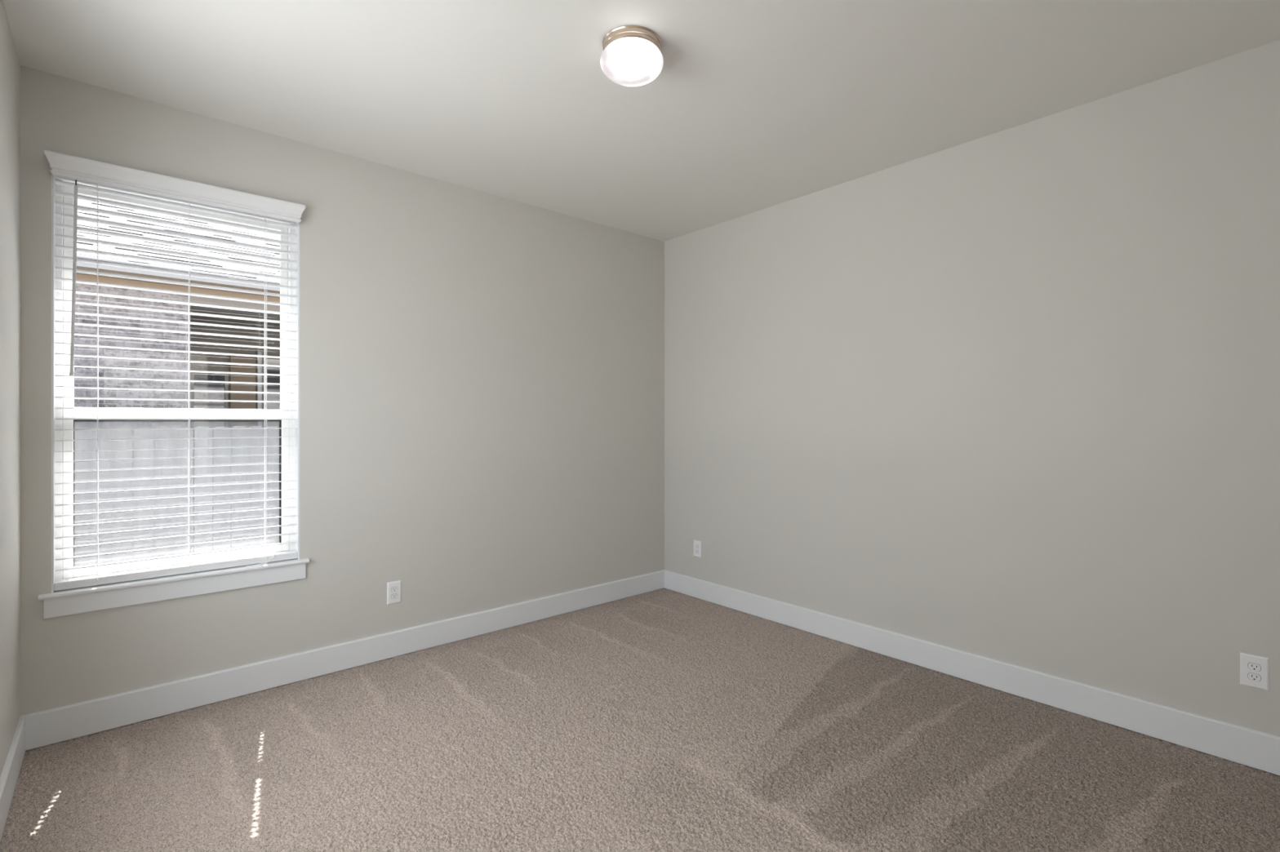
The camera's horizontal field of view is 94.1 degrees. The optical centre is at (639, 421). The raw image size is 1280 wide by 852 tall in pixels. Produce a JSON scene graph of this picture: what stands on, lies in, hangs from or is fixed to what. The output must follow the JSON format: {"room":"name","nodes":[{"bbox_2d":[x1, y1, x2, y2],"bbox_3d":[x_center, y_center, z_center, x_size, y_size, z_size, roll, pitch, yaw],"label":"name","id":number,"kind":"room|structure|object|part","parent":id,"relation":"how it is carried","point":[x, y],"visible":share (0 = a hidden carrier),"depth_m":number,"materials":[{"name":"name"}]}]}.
{"room":"empty bedroom","nodes":[
{"label":"empty bedroom","id":0,"kind":"room"},
{"bbox_2d":[0,0,20,777],"bbox_3d":[-1.161,-0.052,0.800,0.110,2.743,4.473,0,0,-41],"label":"wall","id":1,"kind":"structure","parent":0,"point":[10,65],"depth_m":2.16,"materials":[{"name":"grey paint"}]},
{"bbox_2d":[0,716,25,842],"bbox_3d":[-1.090,1.250,0.815,0.016,0.139,4.162,0,0,-41],"label":"baseboard","id":2,"kind":"structure","parent":1,"relation":"attached to","point":[9,777],"depth_m":2.08,"materials":[{"name":"white paint"}]},
{"bbox_2d":[20,65,664,715],"bbox_3d":[-1.200,-0.052,3.624,3.555,2.743,0.175,0,0,-41],"label":"wall","id":3,"kind":"structure","parent":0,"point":[482,374],"depth_m":3.35,"materials":[{"name":"grey paint"}]},
{"bbox_2d":[38,175,309,618],"bbox_3d":[-2.116,-0.123,2.791,0.976,1.852,0.199,0,0,-41],"label":"window","id":4,"kind":"structure","parent":3,"relation":"attached to","point":[109,596],"depth_m":2.68,"materials":[{"name":"white paint"}]},
{"bbox_3d":[-2.159,-0.516,2.839,0.842,1.004,0.024,0,0,-41],"label":"sash","id":5,"kind":"part","parent":4,"relation":"part of","materials":[{"name":"white plastic"}]},
{"bbox_3d":[-2.136,0.306,2.812,0.842,0.726,0.034,0,0,-41],"label":"sash","id":6,"kind":"part","parent":4,"relation":"part of","materials":[{"name":"white plastic"}]},
{"bbox_3d":[-2.173,0.324,2.854,0.820,0.679,0.010,0,0,-41],"label":"screen frame","id":7,"kind":"part","parent":4,"relation":"part of","materials":[{"name":"white"}]},
{"bbox_2d":[44,150,306,591],"bbox_3d":[-2.071,-0.190,2.735,0.931,1.788,0.138,0,0,-41],"label":"blind","id":8,"kind":"object","parent":3,"relation":"attached to","point":[63,166],"visible":1,"depth_m":2.70,"materials":[{"name":"white plastic"}]},
{"bbox_3d":[-2.329,-0.173,2.561,0.003,1.696,0.057,0,0,-41],"label":"ladder cord","id":9,"kind":"part","parent":8,"relation":"part of","materials":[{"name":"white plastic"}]},
{"bbox_3d":[-2.096,0.685,2.765,0.887,0.032,0.052,0,0,-41],"label":"rail","id":10,"kind":"part","parent":8,"relation":"part of","materials":[{"name":"white plastic"}]},
{"bbox_3d":[-2.092,-0.173,2.768,0.003,1.696,0.057,0,0,-41],"label":"ladder cord","id":11,"kind":"part","parent":8,"relation":"part of","materials":[{"name":"white fabric"}]},
{"bbox_3d":[-1.858,0.683,2.924,0.009,0.042,0.124,0,0,44],"label":"lift cord","id":12,"kind":"part","parent":8,"relation":"part of","materials":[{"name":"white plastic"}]},
{"bbox_3d":[-1.864,-0.173,2.969,0.003,1.696,0.057,0,0,-41],"label":"ladder cord","id":13,"kind":"part","parent":8,"relation":"part of","materials":[{"name":"white fabric"}]},
{"bbox_2d":[20,569,665,751],"bbox_3d":[-1.137,1.250,3.552,3.555,0.139,0.016,0,0,-41],"label":"baseboard","id":14,"kind":"structure","parent":3,"relation":"attached to","point":[60,724],"depth_m":3.00,"materials":[{"name":"white paint"}]},
{"bbox_2d":[386,580,400,604],"bbox_3d":[-1.378,0.963,3.345,0.078,0.124,0.009,0,0,-41],"label":"wall outlet","id":15,"kind":"object","parent":3,"relation":"attached to","point":[393,588],"visible":1,"depth_m":3.34,"materials":[{"name":"white plastic"}]},
{"bbox_2d":[391,593,397,599],"bbox_3d":[-1.377,0.983,3.344,0.037,0.027,0.005,0,0,-41],"label":"receptacle","id":16,"kind":"object","parent":15,"relation":"attached to","point":[393,596],"depth_m":3.34,"materials":[{"name":"white plastic"}]},
{"bbox_2d":[391,586,397,591],"bbox_3d":[-1.377,0.944,3.344,0.034,0.025,0.004,0,0,-41],"label":"receptacle","id":17,"kind":"object","parent":15,"relation":"attached to","point":[393,588],"depth_m":3.34,"materials":[{"name":"white plastic"}]},
{"bbox_2d":[0,588,1279,851],"bbox_3d":[0.236,1.323,1.987,3.604,0.008,4.222,0,0,-41],"label":"floor","id":18,"kind":"structure","parent":0,"point":[663,720],"depth_m":2.27,"materials":[{"name":"beige carpet"}]},
{"bbox_2d":[3,0,1279,241],"bbox_3d":[0.227,-1.484,1.997,3.855,0.120,4.503,0,0,-41],"label":"ceiling","id":19,"kind":"structure","parent":0,"point":[752,106],"depth_m":2.44,"materials":[{"name":"white paint"}]},
{"bbox_2d":[600,24,663,86],"bbox_3d":[-0.031,-1.359,2.253,0.238,0.131,0.238,0,0,-41],"label":"ceiling light","id":20,"kind":"object","parent":19,"relation":"attached to","point":[631,55],"visible":1,"depth_m":2.18,"materials":[{"name":"white glass"}]},
{"bbox_2d":[664,40,1279,737],"bbox_3d":[1.598,-0.052,3.220,0.120,2.743,4.473,0,0,-41],"label":"wall","id":21,"kind":"structure","parent":0,"point":[1011,395],"depth_m":2.85,"materials":[{"name":"grey paint"}]},
{"bbox_2d":[693,540,701,558],"bbox_3d":[0.427,0.957,4.458,0.009,0.124,0.078,0,0,-41],"label":"wall outlet","id":22,"kind":"object","parent":21,"relation":"attached to","point":[697,544],"visible":1,"depth_m":4.45,"materials":[{"name":"white plastic"}]},
{"bbox_2d":[664,570,1279,776],"bbox_3d":[1.571,1.250,3.148,0.016,0.139,4.162,0,0,-41],"label":"baseboard","id":23,"kind":"structure","parent":21,"relation":"attached to","point":[1256,749],"depth_m":2.84,"materials":[{"name":"white paint"}]},
{"bbox_2d":[1240,652,1269,691],"bbox_3d":[2.343,0.957,2.274,0.009,0.124,0.078,0,0,-41],"label":"wall outlet","id":24,"kind":"object","parent":21,"relation":"attached to","point":[1254,669],"visible":1,"depth_m":2.27,"materials":[{"name":"white plastic"}]},
{"bbox_2d":[1247,672,1261,681],"bbox_3d":[2.342,0.977,2.273,0.001,0.027,0.037,0,0,-41],"label":"receptacle","id":25,"kind":"object","parent":24,"relation":"attached to","point":[1251,677],"depth_m":2.27,"materials":[{"name":"white plastic"}]},
{"bbox_2d":[1247,662,1261,671],"bbox_3d":[2.342,0.938,2.273,0.001,0.027,0.037,0,0,-41],"label":"receptacle","id":26,"kind":"object","parent":24,"relation":"attached to","point":[1251,667],"depth_m":2.27,"materials":[{"name":"white plastic"}]},
{"label":"outside","id":27,"kind":"structure","parent":0,"visible":0},
{"bbox_3d":[-6.503,1.929,8.928,30.000,0.300,38.000,0,0,-41],"label":"ground","id":28,"kind":"structure","parent":27,"visible":0},
{"bbox_2d":[74,426,279,567],"bbox_3d":[-4.084,0.916,5.489,5.100,1.742,0.060,0,0,-41],"label":"picket fence","id":29,"kind":"object","parent":28,"relation":"on","point":[165,463],"visible":0.22,"depth_m":5.34,"materials":[{"name":"grey wood"}]},
{"bbox_3d":[-4.092,0.234,5.498,5.100,0.090,0.038,0,0,-41],"label":"fence rail","id":30,"kind":"part","parent":29,"relation":"part of","materials":[{"name":"grey wood"}]},
{"bbox_3d":[-4.092,0.834,5.498,5.100,0.090,0.038,0,0,-41],"label":"fence rail","id":31,"kind":"part","parent":29,"relation":"part of","materials":[{"name":"grey wood"}]},
{"bbox_2d":[74,194,279,562],"bbox_3d":[-7.931,-1.391,10.935,12.100,6.340,9.996,0,0,-41],"label":"house","id":32,"kind":"structure","parent":28,"relation":"on","point":[82,361],"depth_m":7.11,"materials":[{"name":"grey brick"}]},
{"bbox_3d":[-6.748,-0.171,9.345,0.390,1.090,0.010,0,0,-41],"label":"pane","id":33,"kind":"part","parent":32,"relation":"part of","materials":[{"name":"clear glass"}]},
{"bbox_3d":[-6.742,-0.261,9.337,0.390,0.040,0.050,0,0,-41],"label":"meeting rail","id":34,"kind":"part","parent":32,"relation":"part of","materials":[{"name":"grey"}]},
{"bbox_3d":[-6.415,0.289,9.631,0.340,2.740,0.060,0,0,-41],"label":"porch door","id":35,"kind":"part","parent":32,"relation":"part of","materials":[{"name":"brown paint"}]},
{"bbox_3d":[-6.240,0.264,9.777,0.065,2.790,0.070,0,0,-41],"label":"door casing","id":36,"kind":"part","parent":32,"relation":"part of","materials":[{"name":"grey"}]},
{"bbox_3d":[-5.613,0.289,10.340,1.500,2.640,0.010,0,0,-41],"label":"pane","id":37,"kind":"part","parent":32,"relation":"part of","materials":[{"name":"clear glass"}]}
]}

